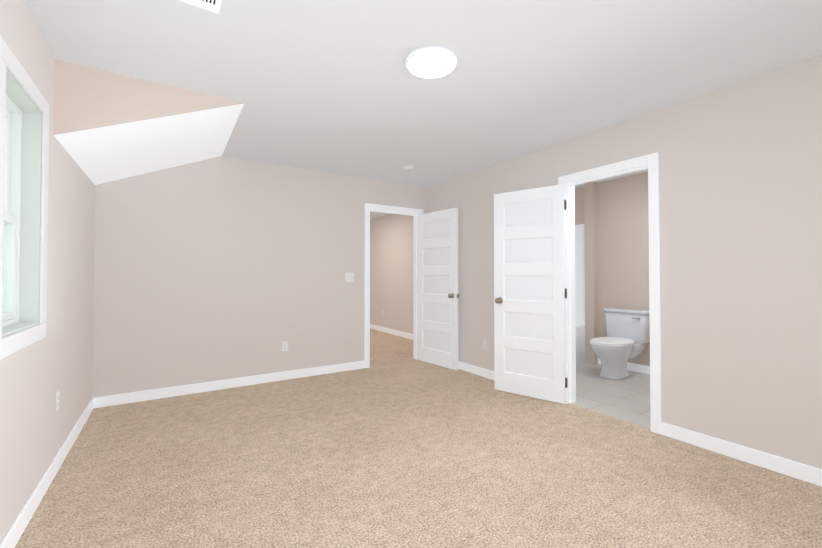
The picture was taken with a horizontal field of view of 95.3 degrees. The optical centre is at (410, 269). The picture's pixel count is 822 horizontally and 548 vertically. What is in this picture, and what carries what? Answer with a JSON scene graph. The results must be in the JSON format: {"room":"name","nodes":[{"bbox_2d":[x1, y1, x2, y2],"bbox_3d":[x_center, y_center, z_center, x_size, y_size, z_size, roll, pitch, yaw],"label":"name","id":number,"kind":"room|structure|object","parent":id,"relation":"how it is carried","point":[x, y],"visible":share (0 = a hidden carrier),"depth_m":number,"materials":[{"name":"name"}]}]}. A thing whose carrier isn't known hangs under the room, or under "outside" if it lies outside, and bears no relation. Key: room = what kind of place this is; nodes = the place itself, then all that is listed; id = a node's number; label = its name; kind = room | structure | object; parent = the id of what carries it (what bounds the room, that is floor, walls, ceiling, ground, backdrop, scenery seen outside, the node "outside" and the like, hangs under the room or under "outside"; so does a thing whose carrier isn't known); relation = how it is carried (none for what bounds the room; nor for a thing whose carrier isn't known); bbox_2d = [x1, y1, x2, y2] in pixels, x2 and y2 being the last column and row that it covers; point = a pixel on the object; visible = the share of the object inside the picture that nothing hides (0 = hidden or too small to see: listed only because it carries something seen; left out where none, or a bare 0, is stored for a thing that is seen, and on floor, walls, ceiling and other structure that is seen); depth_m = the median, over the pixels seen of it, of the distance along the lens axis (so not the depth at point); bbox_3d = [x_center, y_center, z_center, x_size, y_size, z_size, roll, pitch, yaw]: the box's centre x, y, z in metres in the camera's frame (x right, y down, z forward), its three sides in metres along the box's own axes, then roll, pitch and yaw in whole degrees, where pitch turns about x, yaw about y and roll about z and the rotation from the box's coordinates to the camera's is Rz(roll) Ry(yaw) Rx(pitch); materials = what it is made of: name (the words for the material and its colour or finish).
{"room":"empty bedroom","nodes":[
{"label":"empty bedroom","id":0,"kind":"room"},
{"bbox_2d":[0,0,94,543],"bbox_3d":[-1.445,-0.015,1.050,0.150,2.440,5.640,1,-1,-33],"label":"wall","id":1,"kind":"structure","parent":0,"point":[35,427],"depth_m":2.15,"materials":[{"name":"grey paint"}]},
{"bbox_2d":[0,35,48,359],"bbox_3d":[-1.300,-0.286,0.841,0.162,1.269,2.749,1,-1,-33],"label":"window","id":2,"kind":"structure","parent":1,"relation":"in","point":[12,213],"depth_m":1.89,"materials":[{"name":"white plastic"}]},
{"bbox_2d":[0,397,95,547],"bbox_3d":[-1.374,1.158,1.078,0.018,0.095,5.400,1,-1,-33],"label":"baseboard","id":3,"kind":"structure","parent":1,"relation":"attached to","point":[18,527],"depth_m":2.00,"materials":[{"name":"white wood"}]},
{"bbox_2d":[55,391,58,411],"bbox_3d":[-2.154,0.804,2.282,0.008,0.114,0.070,1,-1,-33],"label":"electrical outlet","id":4,"kind":"object","parent":1,"relation":"attached to","point":[57,402],"visible":1,"depth_m":2.27,"materials":[{"name":"white plastic"}]},
{"bbox_2d":[53,59,243,134],"bbox_3d":[-1.703,-1.037,2.406,1.170,0.655,0.012,1,-1,-33],"label":"wall","id":5,"kind":"structure","parent":0,"point":[86,98],"depth_m":2.30,"materials":[{"name":"beige paint"}]},
{"bbox_2d":[54,104,243,184],"bbox_3d":[-2.126,-1.028,3.061,1.170,0.655,1.548,1,-1,-33],"label":"ceiling","id":6,"kind":"structure","parent":0,"point":[100,155],"depth_m":2.86,"materials":[{"name":"white paint"}]},
{"bbox_2d":[92,156,427,397],"bbox_3d":[-1.063,0.038,4.580,4.620,2.440,0.120,1,-1,-33],"label":"wall","id":7,"kind":"structure","parent":0,"point":[217,268],"depth_m":3.95,"materials":[{"name":"grey paint"}]},
{"bbox_2d":[96,361,364,407],"bbox_3d":[-1.706,1.203,4.068,2.645,0.095,0.014,1,-1,-33],"label":"baseboard","id":8,"kind":"structure","parent":7,"relation":"attached to","point":[104,401],"depth_m":3.88,"materials":[{"name":"white wood"}]},
{"bbox_2d":[282,341,287,351],"bbox_3d":[-1.432,0.873,4.253,0.070,0.114,0.008,1,-1,-33],"label":"electrical outlet","id":9,"kind":"object","parent":7,"relation":"attached to","point":[284,345],"visible":1,"depth_m":4.25,"materials":[{"name":"white plastic"}]},
{"bbox_2d":[345,273,353,281],"bbox_3d":[-0.764,0.100,4.688,0.120,0.120,0.022,1,-1,-33],"label":"light switch","id":10,"kind":"object","parent":7,"relation":"attached to","point":[349,277],"visible":1,"depth_m":4.69,"materials":[{"name":"white plastic"}]},
{"bbox_2d":[364,203,422,367],"bbox_3d":[-0.248,0.208,5.104,0.910,2.115,0.156,1,-1,-33],"label":"door frame","id":11,"kind":"structure","parent":7,"relation":"attached to","point":[369,207],"depth_m":4.89,"materials":[{"name":"white wood"}]},
{"bbox_2d":[417,208,458,370],"bbox_3d":[0.335,0.244,4.936,0.171,2.015,0.766,1,-1,-39],"label":"hall door","id":12,"kind":"structure","parent":7,"relation":"in","point":[437,288],"depth_m":4.89,"materials":[{"name":"white wood"}]},
{"bbox_2d":[370,214,412,333],"bbox_3d":[-0.412,0.085,7.720,0.120,2.440,4.450,1,-1,-33],"label":"wall","id":13,"kind":"structure","parent":0,"point":[391,266],"depth_m":7.56,"materials":[{"name":"grey paint"}]},
{"bbox_2d":[370,324,412,339],"bbox_3d":[-0.435,1.256,7.616,0.014,0.095,4.330,1,-1,-33],"label":"baseboard","id":14,"kind":"structure","parent":13,"relation":"attached to","point":[406,335],"depth_m":7.49,"materials":[{"name":"white wood"}]},
{"bbox_2d":[370,329,415,366],"bbox_3d":[-1.414,1.325,6.995,2.570,0.060,4.550,1,-1,-33],"label":"floor","id":15,"kind":"structure","parent":0,"point":[386,348],"depth_m":6.07,"materials":[{"name":"beige carpet"}]},
{"bbox_2d":[15,360,821,547],"bbox_3d":[0.137,1.249,1.992,3.850,0.060,5.540,1,-1,-33],"label":"floor carpet","id":16,"kind":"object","parent":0,"point":[414,454],"visible":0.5,"depth_m":2.19,"materials":[{"name":"beige carpet"}]},
{"bbox_2d":[23,0,821,218],"bbox_3d":[-0.324,-1.259,4.440,5.690,0.150,10.090,1,-1,-33],"label":"ceiling","id":17,"kind":"structure","parent":0,"point":[334,86],"depth_m":2.20,"materials":[{"name":"white paint"}]},
{"bbox_2d":[178,0,221,13],"bbox_3d":[-0.907,-1.222,1.599,0.190,0.010,0.320,1,-1,-33],"label":"ceiling vent","id":18,"kind":"object","parent":17,"relation":"in","point":[214,6],"visible":1,"depth_m":1.72,"materials":[{"name":"white metal"}]},
{"bbox_2d":[401,165,412,170],"bbox_3d":[-0.044,-1.166,4.328,0.136,0.039,0.136,1,-1,-33],"label":"smoke detector","id":19,"kind":"object","parent":17,"relation":"attached to","point":[407,167],"visible":0.98,"depth_m":4.28,"materials":[{"name":"white plastic"}]},
{"bbox_2d":[406,46,456,77],"bbox_3d":[0.118,-1.202,2.196,0.300,0.031,0.300,1,-1,-33],"label":"recessed light","id":20,"kind":"object","parent":17,"relation":"in","point":[431,62],"visible":1,"depth_m":2.15,"materials":[{"name":"white plastic"}]},
{"bbox_2d":[584,182,597,364],"bbox_3d":[2.440,0.045,5.071,0.100,2.440,0.125,1,-1,-33],"label":"wall","id":21,"kind":"structure","parent":0,"point":[591,261],"depth_m":5.03,"materials":[{"name":"beige paint"}]},
{"bbox_2d":[570,362,650,428],"bbox_3d":[2.183,1.280,4.068,1.840,0.060,3.310,1,-1,-33],"label":"floor","id":22,"kind":"structure","parent":0,"point":[627,399],"depth_m":3.73,"materials":[{"name":"grey tile"}]},
{"bbox_2d":[575,224,584,363],"bbox_3d":[1.548,0.314,5.038,1.618,1.898,0.764,1,-1,-33],"label":"bathtub","id":23,"kind":"object","parent":22,"relation":"on","point":[580,287],"visible":0.02,"depth_m":5.22,"materials":[{"name":"white plastic"}]},
{"bbox_2d":[590,308,649,379],"bbox_3d":[2.429,0.870,4.429,0.770,0.768,0.525,1,-1,-33],"label":"toilet","id":24,"kind":"object","parent":22,"relation":"on","point":[622,342],"visible":0.98,"depth_m":4.36,"materials":[{"name":"white ceramic"}]},
{"bbox_2d":[575,172,649,365],"bbox_3d":[2.905,0.038,4.553,0.120,2.440,3.310,1,-1,-33],"label":"wall","id":25,"kind":"structure","parent":0,"point":[623,238],"depth_m":4.77,"materials":[{"name":"beige paint"}]},
{"bbox_2d":[598,358,649,373],"bbox_3d":[3.096,1.204,4.117,0.014,0.095,2.160,1,-1,-33],"label":"baseboard","id":26,"kind":"structure","parent":25,"relation":"attached to","point":[630,366],"depth_m":4.59,"materials":[{"name":"white wood"}]},
{"bbox_2d":[428,55,821,468],"bbox_3d":[1.785,0.015,3.062,0.120,2.440,5.520,1,-1,-33],"label":"wall","id":27,"kind":"structure","parent":0,"point":[740,197],"depth_m":2.48,"materials":[{"name":"grey paint"}]},
{"bbox_2d":[458,361,493,379],"bbox_3d":[0.805,1.208,4.415,0.040,0.095,2.155,1,-1,-33],"label":"baseboard","id":28,"kind":"structure","parent":27,"relation":"attached to","point":[479,371],"depth_m":4.46,"materials":[{"name":"white wood"}]},
{"bbox_2d":[482,339,485,348],"bbox_3d":[0.852,0.870,4.376,0.008,0.114,0.070,1,-1,-33],"label":"electrical outlet","id":29,"kind":"object","parent":27,"relation":"attached to","point":[483,343],"visible":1,"depth_m":4.37,"materials":[{"name":"white plastic"}]},
{"bbox_2d":[494,184,567,403],"bbox_3d":[1.147,0.225,3.664,0.716,2.015,0.171,-1,-1,39],"label":"bathroom door","id":30,"kind":"structure","parent":27,"relation":"in","point":[530,292],"depth_m":3.63,"materials":[{"name":"white wood"}]},
{"bbox_2d":[558,152,660,434],"bbox_3d":[1.690,0.180,3.207,0.156,2.115,0.860,1,-1,-33],"label":"door frame","id":31,"kind":"structure","parent":27,"relation":"attached to","point":[650,162],"depth_m":2.94,"materials":[{"name":"white wood"}]},
{"bbox_2d":[661,422,821,486],"bbox_3d":[2.504,1.169,1.803,0.018,0.095,2.355,1,-1,-33],"label":"baseboard","id":32,"kind":"structure","parent":27,"relation":"attached to","point":[799,471],"depth_m":2.37,"materials":[{"name":"white wood"}]}
]}

